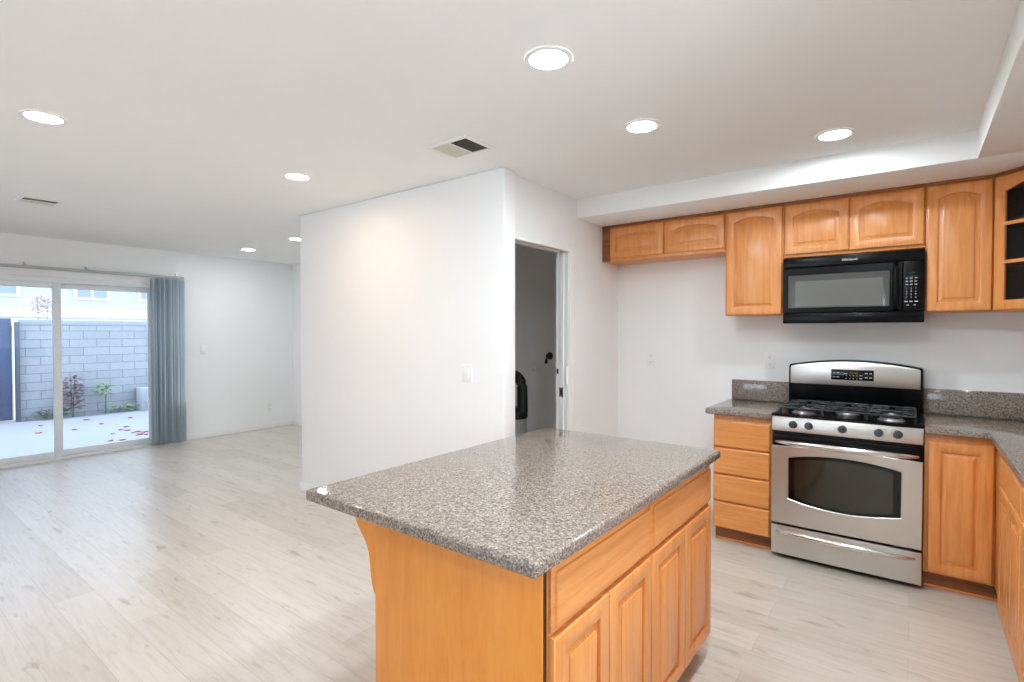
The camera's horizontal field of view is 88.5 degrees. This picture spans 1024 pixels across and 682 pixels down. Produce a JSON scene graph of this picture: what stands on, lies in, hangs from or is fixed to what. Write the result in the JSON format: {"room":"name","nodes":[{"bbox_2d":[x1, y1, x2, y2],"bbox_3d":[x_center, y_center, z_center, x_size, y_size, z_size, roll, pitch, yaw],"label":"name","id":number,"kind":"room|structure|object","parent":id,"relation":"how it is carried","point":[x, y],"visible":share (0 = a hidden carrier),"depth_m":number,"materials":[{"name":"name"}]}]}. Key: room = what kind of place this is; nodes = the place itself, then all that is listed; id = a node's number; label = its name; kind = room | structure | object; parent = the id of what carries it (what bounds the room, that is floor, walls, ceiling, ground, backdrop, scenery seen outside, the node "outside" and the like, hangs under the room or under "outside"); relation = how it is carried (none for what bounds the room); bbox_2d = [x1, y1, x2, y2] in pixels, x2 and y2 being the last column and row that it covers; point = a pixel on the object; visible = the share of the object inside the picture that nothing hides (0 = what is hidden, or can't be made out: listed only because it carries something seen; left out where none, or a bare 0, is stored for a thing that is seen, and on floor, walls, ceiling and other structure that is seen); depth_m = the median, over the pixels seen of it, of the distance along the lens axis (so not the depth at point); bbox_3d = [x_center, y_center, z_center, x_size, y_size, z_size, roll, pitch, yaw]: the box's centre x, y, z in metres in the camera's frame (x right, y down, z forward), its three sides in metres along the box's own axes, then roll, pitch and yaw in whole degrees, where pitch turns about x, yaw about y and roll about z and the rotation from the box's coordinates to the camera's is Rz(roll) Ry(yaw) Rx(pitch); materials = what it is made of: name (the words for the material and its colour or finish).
{"room":"kitchen","nodes":[
{"label":"kitchen","id":0,"kind":"room"},
{"bbox_2d":[0,233,292,433],"bbox_3d":[-5.746,0.109,5.143,0.120,2.476,7.856,1,1,37],"label":"wall","id":1,"kind":"structure","parent":0,"point":[241,310],"depth_m":7.27,"materials":[{"name":"paint"}]},
{"bbox_2d":[0,273,159,467],"bbox_3d":[-5.106,0.310,5.969,0.122,2.055,1.900,1,1,37],"label":"door","id":2,"kind":"structure","parent":1,"relation":"in","point":[56,283],"depth_m":5.92,"materials":[{"name":"white plastic"}]},
{"bbox_2d":[0,262,186,444],"bbox_3d":[-4.971,0.230,5.973,0.111,2.176,2.274,1,1,37],"label":"vertical blinds","id":3,"kind":"object","parent":1,"relation":"attached to","point":[169,361],"visible":1,"depth_m":6.70,"materials":[{"name":"grey fabric"}]},
{"bbox_2d":[200,346,205,353],"bbox_3d":[-4.172,0.122,7.103,0.010,0.118,0.072,1,1,37],"label":"light switch","id":4,"kind":"object","parent":1,"relation":"attached to","point":[202,348],"visible":1,"depth_m":7.10,"materials":[{"name":"white plastic"}]},
{"bbox_2d":[168,419,292,442],"bbox_3d":[-3.930,1.262,7.439,0.013,0.088,1.796,1,1,37],"label":"baseboard","id":5,"kind":"structure","parent":1,"relation":"attached to","point":[190,436],"depth_m":7.47,"materials":[{"name":"white wood"}]},
{"bbox_2d":[268,403,272,410],"bbox_3d":[-3.613,0.986,7.854,0.009,0.116,0.072,1,1,37],"label":"wall outlet","id":6,"kind":"object","parent":1,"relation":"attached to","point":[269,404],"visible":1,"depth_m":7.85,"materials":[{"name":"white plastic"}]},
{"bbox_2d":[292,263,301,419],"bbox_3d":[-2.060,0.072,7.197,3.496,2.476,0.120,1,1,37],"label":"wall","id":7,"kind":"structure","parent":0,"point":[296,268],"depth_m":8.06,"materials":[{"name":"paint"}]},
{"bbox_2d":[293,419,301,425],"bbox_3d":[-2.102,1.267,7.167,3.253,0.088,0.013,1,1,37],"label":"baseboard","id":8,"kind":"structure","parent":7,"relation":"attached to","point":[295,421],"depth_m":8.06,"materials":[{"name":"white"}]},
{"bbox_2d":[300,167,514,492],"bbox_3d":[-0.947,0.128,4.070,2.337,2.476,0.134,1,1,37],"label":"wall","id":9,"kind":"structure","parent":0,"point":[400,291],"depth_m":3.86,"materials":[{"name":"paint"}]},
{"bbox_2d":[462,364,471,382],"bbox_3d":[-0.301,0.216,3.505,0.086,0.118,0.010,1,1,37],"label":"light switch","id":10,"kind":"object","parent":9,"relation":"attached to","point":[466,369],"visible":1,"depth_m":3.50,"materials":[{"name":"white plastic"}]},
{"bbox_2d":[0,425,1018,681],"bbox_3d":[-2.275,1.454,2.524,8.846,0.120,7.856,1,1,37],"label":"floor","id":11,"kind":"structure","parent":0,"point":[207,559],"depth_m":2.89,"materials":[{"name":"beige wood"}]},
{"bbox_2d":[515,370,527,434],"bbox_3d":[0.024,0.810,4.914,0.224,1.082,0.292,0,1,-26],"label":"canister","id":12,"kind":"object","parent":11,"relation":"on","point":[521,411],"visible":0.4,"depth_m":4.80,"materials":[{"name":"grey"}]},
{"bbox_2d":[355,466,710,681],"bbox_3d":[0.170,0.965,2.046,0.802,0.876,1.317,1,1,37],"label":"kitchen island","id":13,"kind":"object","parent":11,"relation":"on","point":[633,604],"visible":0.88,"depth_m":1.55,"materials":[{"name":"brown wood"}]},
{"bbox_2d":[306,427,719,578],"bbox_3d":[0.118,0.508,2.041,0.935,0.038,1.444,1,1,37],"label":"island countertop","id":14,"kind":"structure","parent":13,"relation":"on","point":[526,503],"depth_m":1.71,"materials":[{"name":"stone"}]},
{"bbox_2d":[713,414,773,549],"bbox_3d":[1.716,0.934,3.753,0.369,0.876,0.628,1,1,37],"label":"base cabinet","id":15,"kind":"object","parent":11,"relation":"on","point":[742,475],"visible":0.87,"depth_m":3.50,"materials":[{"name":"brown wood"}]},
{"bbox_2d":[705,379,788,418],"bbox_3d":[1.693,0.401,3.753,0.420,0.190,0.667,1,1,37],"label":"countertop","id":16,"kind":"structure","parent":15,"relation":"on","point":[750,398],"depth_m":3.90,"materials":[{"name":"stone"}]},
{"bbox_2d":[771,360,923,585],"bbox_3d":[2.148,0.757,3.373,0.766,1.244,0.725,1,1,37],"label":"gas range","id":17,"kind":"object","parent":11,"relation":"on","point":[847,484],"visible":1,"depth_m":3.18,"materials":[{"name":"silver metal"}]},
{"bbox_2d":[772,404,923,428],"bbox_3d":[2.139,0.467,3.355,0.766,0.018,0.583,1,1,37],"label":"cooktop","id":18,"kind":"object","parent":17,"relation":"in","point":[834,418],"depth_m":3.20,"materials":[{"name":"black metal"}]},
{"bbox_2d":[922,430,996,601],"bbox_3d":[2.630,0.947,3.067,0.370,0.876,0.640,1,1,37],"label":"base cabinet","id":19,"kind":"object","parent":11,"relation":"on","point":[959,473],"visible":0.84,"depth_m":2.84,"materials":[{"name":"brown wood"}]},
{"bbox_2d":[994,449,1023,681],"bbox_3d":[2.303,0.967,1.956,0.642,0.876,1.675,1,1,37],"label":"base cabinet","id":20,"kind":"object","parent":11,"relation":"on","point":[1009,518],"visible":0.97,"depth_m":2.22,"materials":[{"name":"brown wood"}]},
{"bbox_2d":[923,388,1023,484],"bbox_3d":[2.364,0.425,2.255,0.919,0.196,2.239,1,1,37],"label":"countertop","id":21,"kind":"structure","parent":20,"relation":"on","point":[997,417],"depth_m":3.14,"materials":[{"name":"stone"}]},
{"bbox_2d":[0,0,1019,263],"bbox_3d":[-2.275,-1.151,2.477,8.886,0.140,7.896,1,1,37],"label":"ceiling","id":22,"kind":"structure","parent":0,"point":[187,119],"depth_m":2.34,"materials":[{"name":"paint"}]},
{"bbox_2d":[13,195,63,206],"bbox_3d":[-3.753,-1.108,4.171,0.250,0.007,0.260,1,1,37],"label":"ceiling vent","id":23,"kind":"object","parent":22,"relation":"in","point":[27,199],"visible":1,"depth_m":4.16,"materials":[{"name":"white metal"}]},
{"bbox_2d":[18,109,67,124],"bbox_3d":[-2.263,-1.079,2.540,0.184,0.006,0.184,1,1,37],"label":"recessed light","id":24,"kind":"object","parent":22,"relation":"in","point":[31,114],"visible":1,"depth_m":2.53,"materials":[{"name":"white"}]},
{"bbox_2d":[241,248,255,250],"bbox_3d":[-3.330,-1.153,6.644,0.184,0.006,0.184,1,1,37],"label":"recessed light","id":25,"kind":"object","parent":22,"relation":"in","point":[245,249],"visible":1,"depth_m":6.62,"materials":[{"name":"white"}]},
{"bbox_2d":[283,172,311,180],"bbox_3d":[-1.434,-1.097,3.515,0.184,0.006,0.184,1,1,37],"label":"recessed light","id":26,"kind":"object","parent":22,"relation":"in","point":[290,175],"visible":1,"depth_m":3.50,"materials":[{"name":"white"}]},
{"bbox_2d":[425,135,495,159],"bbox_3d":[-0.290,-1.086,2.959,0.310,0.007,0.248,1,1,37],"label":"ceiling vent","id":27,"kind":"object","parent":22,"relation":"in","point":[462,146],"visible":1,"depth_m":2.95,"materials":[{"name":"white metal"}]},
{"bbox_2d":[524,45,572,70],"bbox_3d":[0.138,-1.069,1.996,0.184,0.006,0.184,1,1,37],"label":"recessed light","id":28,"kind":"object","parent":22,"relation":"in","point":[550,57],"visible":1,"depth_m":1.99,"materials":[{"name":"white"}]},
{"bbox_2d":[623,119,660,133],"bbox_3d":[0.655,-1.081,2.652,0.184,0.006,0.184,1,1,37],"label":"recessed light","id":29,"kind":"object","parent":22,"relation":"in","point":[638,126],"visible":1,"depth_m":2.64,"materials":[{"name":"white"}]},
{"bbox_2d":[815,128,855,140],"bbox_3d":[1.699,-1.083,2.766,0.184,0.006,0.184,1,1,37],"label":"recessed light","id":30,"kind":"object","parent":22,"relation":"in","point":[839,133],"visible":1,"depth_m":2.75,"materials":[{"name":"white"}]},
{"bbox_2d":[978,0,1023,157],"bbox_3d":[0.616,-0.964,-0.229,0.724,0.157,6.809,1,1,37],"label":"ceiling soffit","id":31,"kind":"structure","parent":22,"relation":"attached to","point":[1001,127],"depth_m":2.12,"materials":[{"name":"paint"}]},
{"bbox_2d":[515,175,617,436],"bbox_3d":[0.437,0.127,4.141,0.108,2.476,1.656,1,1,37],"label":"wall","id":32,"kind":"structure","parent":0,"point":[543,213],"depth_m":4.26,"materials":[{"name":"paint"}]},
{"bbox_2d":[515,234,572,430],"bbox_3d":[0.191,0.328,3.812,0.120,2.087,0.786,1,1,37],"label":"door frame","id":33,"kind":"structure","parent":32,"relation":"attached to","point":[568,308],"depth_m":4.05,"materials":[{"name":"white wood"}]},
{"bbox_2d":[557,251,566,429],"bbox_3d":[0.604,0.324,4.360,0.098,2.050,0.740,1,1,37],"label":"door","id":34,"kind":"structure","parent":32,"relation":"attached to","point":[561,326],"depth_m":4.07,"materials":[{"name":"white wood"}]},
{"bbox_2d":[515,244,1023,565],"bbox_3d":[1.419,0.121,4.466,5.350,2.476,0.140,1,1,37],"label":"wall","id":35,"kind":"structure","parent":0,"point":[673,310],"depth_m":4.29,"materials":[{"name":"paint"}]},
{"bbox_2d":[544,352,552,363],"bbox_3d":[0.352,0.165,5.146,0.072,0.108,0.070,1,1,37],"label":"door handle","id":36,"kind":"object","parent":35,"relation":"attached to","point":[549,355],"visible":1,"depth_m":5.14,"materials":[{"name":"black metal"}]},
{"bbox_2d":[647,352,654,365],"bbox_3d":[1.198,0.156,4.540,0.072,0.116,0.009,1,1,37],"label":"wall outlet","id":37,"kind":"object","parent":35,"relation":"attached to","point":[650,355],"visible":1,"depth_m":4.54,"materials":[{"name":"white plastic"}]},
{"bbox_2d":[602,210,725,265],"bbox_3d":[1.256,-0.817,4.279,1.004,0.298,0.324,1,1,37],"label":"upper cabinet","id":38,"kind":"object","parent":35,"relation":"attached to","point":[703,235],"visible":0.97,"depth_m":4.14,"materials":[{"name":"brown wood"}]},
{"bbox_2d":[708,499,712,509],"bbox_3d":[1.362,1.316,4.434,1.010,0.088,0.013,1,1,37],"label":"baseboard","id":39,"kind":"structure","parent":35,"relation":"attached to","point":[710,502],"depth_m":4.24,"materials":[{"name":"white"}]},
{"bbox_2d":[725,202,784,316],"bbox_3d":[1.810,-0.573,3.861,0.386,0.772,0.324,1,1,37],"label":"upper cabinet","id":40,"kind":"object","parent":35,"relation":"attached to","point":[755,234],"visible":0.94,"depth_m":3.73,"materials":[{"name":"brown wood"}]},
{"bbox_2d":[732,379,788,401],"bbox_3d":[1.893,0.377,4.007,0.411,0.152,0.020,1,1,37],"label":"backsplash","id":41,"kind":"structure","parent":35,"relation":"attached to","point":[775,391],"depth_m":4.00,"materials":[{"name":"stone"}]},
{"bbox_2d":[765,353,774,368],"bbox_3d":[1.947,0.151,3.970,0.072,0.116,0.009,1,1,37],"label":"wall outlet","id":42,"kind":"object","parent":35,"relation":"attached to","point":[769,357],"visible":1,"depth_m":3.97,"materials":[{"name":"white plastic"}]},
{"bbox_2d":[577,130,1023,226],"bbox_3d":[1.960,-1.031,3.485,3.086,0.157,0.731,1,1,37],"label":"soffit","id":43,"kind":"structure","parent":35,"relation":"attached to","point":[951,156],"depth_m":3.24,"materials":[{"name":"paint"}]},
{"bbox_2d":[784,183,925,258],"bbox_3d":[2.270,-0.760,3.508,0.765,0.384,0.324,1,1,37],"label":"upper cabinet","id":44,"kind":"object","parent":35,"relation":"attached to","point":[889,219],"visible":0.99,"depth_m":3.36,"materials":[{"name":"brown wood"}]},
{"bbox_2d":[783,249,924,323],"bbox_3d":[2.249,-0.336,3.485,0.762,0.438,0.399,1,1,37],"label":"microwave oven","id":45,"kind":"object","parent":44,"relation":"attached to","point":[877,287],"visible":1,"depth_m":3.34,"materials":[{"name":"black metal"}]},
{"bbox_2d":[924,174,994,312],"bbox_3d":[2.697,-0.561,3.186,0.305,0.772,0.324,1,1,37],"label":"upper cabinet","id":46,"kind":"object","parent":35,"relation":"attached to","point":[959,222],"visible":0.97,"depth_m":3.06,"materials":[{"name":"brown wood"}]},
{"bbox_2d":[923,388,1023,419],"bbox_3d":[3.028,0.390,3.143,0.898,0.158,0.020,1,1,37],"label":"backsplash","id":47,"kind":"structure","parent":35,"relation":"attached to","point":[1006,405],"depth_m":3.26,"materials":[{"name":"stone"}]},
{"bbox_2d":[990,166,1023,311],"bbox_3d":[2.972,-0.553,2.788,0.618,0.772,0.626,1,1,37],"label":"upper cabinet","id":48,"kind":"object","parent":35,"relation":"attached to","point":[1008,272],"visible":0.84,"depth_m":2.95,"materials":[{"name":"brown wood"}]},
{"bbox_2d":[1007,216,1023,229],"bbox_3d":[2.977,-0.669,2.789,0.575,0.016,0.574,1,1,37],"label":"shelf","id":49,"kind":"object","parent":48,"relation":"attached to","point":[1018,226],"depth_m":2.97,"materials":[{"name":"brown wood"}]},
{"bbox_2d":[1007,262,1023,270],"bbox_3d":[2.977,-0.419,2.794,0.575,0.016,0.574,1,1,37],"label":"shelf","id":50,"kind":"object","parent":48,"relation":"attached to","point":[1013,266],"depth_m":2.92,"materials":[{"name":"brown"}]},
{"label":"outside","id":51,"kind":"structure","parent":0,"visible":0},
{"bbox_2d":[0,410,148,458],"bbox_3d":[-6.966,1.460,7.218,4.304,0.100,15.000,1,1,37],"label":"patio slab","id":52,"kind":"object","parent":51,"point":[18,438],"visible":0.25,"depth_m":8.02,"materials":[{"name":"concrete"}]},
{"bbox_2d":[62,375,86,416],"bbox_3d":[-7.909,0.991,9.451,0.321,0.759,0.444,1,1,37],"label":"shrub","id":53,"kind":"object","parent":52,"relation":"on","point":[74,387],"visible":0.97,"depth_m":9.45,"materials":[{"name":"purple plant"}]},
{"bbox_2d":[91,382,114,413],"bbox_3d":[-7.604,1.068,9.802,0.312,0.591,0.376,0,1,19],"label":"shrub","id":54,"kind":"object","parent":52,"relation":"on","point":[106,383],"visible":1,"depth_m":9.82,"materials":[{"name":"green plant"}]},
{"bbox_2d":[102,403,138,412],"bbox_3d":[-7.487,1.276,10.070,0.596,0.176,0.339,-1,1,-42],"label":"ground cover","id":55,"kind":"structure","parent":52,"relation":"on","point":[124,405],"depth_m":10.07,"materials":[{"name":"green plant"}]},
{"bbox_2d":[136,387,147,410],"bbox_3d":[-7.150,1.132,10.457,0.320,0.440,0.460,1,1,37],"label":"concrete block","id":56,"kind":"object","parent":52,"relation":"on","point":[141,392],"visible":0.44,"depth_m":10.24,"materials":[{"name":"white concrete"}]},
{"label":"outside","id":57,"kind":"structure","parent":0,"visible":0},
{"bbox_2d":[0,385,15,423],"bbox_3d":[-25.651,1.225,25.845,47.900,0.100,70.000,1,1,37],"label":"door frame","id":58,"kind":"structure","parent":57,"point":[13,420],"depth_m":9.59,"materials":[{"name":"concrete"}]},
{"bbox_2d":[21,293,66,319],"bbox_3d":[-12.875,-0.017,14.459,0.625,2.594,1.002,1,1,37],"label":"blossom tree","id":59,"kind":"object","parent":58,"relation":"on","point":[47,300],"visible":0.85,"depth_m":14.35,"materials":[{"name":"grey plant"}]},
{"bbox_2d":[0,286,146,384],"bbox_3d":[-14.638,-2.069,19.912,4.540,6.700,38.000,1,1,37],"label":"building","id":60,"kind":"structure","parent":58,"relation":"on","point":[91,305],"depth_m":17.30,"materials":[{"name":"paint"}]},
{"bbox_2d":[17,320,147,421],"bbox_3d":[-6.411,0.504,11.844,0.180,1.845,6.940,1,1,37],"label":"wall","id":61,"kind":"structure","parent":58,"relation":"on","point":[97,352],"depth_m":9.76,"materials":[{"name":"grey brick"}]},
{"bbox_2d":[0,318,20,421],"bbox_3d":[-8.808,0.507,8.474,0.090,1.760,1.295,1,1,37],"label":"gate","id":62,"kind":"object","parent":61,"relation":"attached to","point":[8,353],"visible":1,"depth_m":8.88,"materials":[{"name":"blue"}]},
{"bbox_3d":[-8.698,1.441,8.536,0.050,0.090,15.000,1,1,37],"label":"soil strip","id":63,"kind":"object","parent":58,"relation":"on","visible":0},
{"bbox_2d":[30,408,68,419],"bbox_3d":[-8.097,1.265,9.232,0.335,0.209,0.544,1,1,37],"label":"ground cover","id":64,"kind":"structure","parent":63,"relation":"on","point":[44,415],"depth_m":9.18,"materials":[{"name":"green plant"}]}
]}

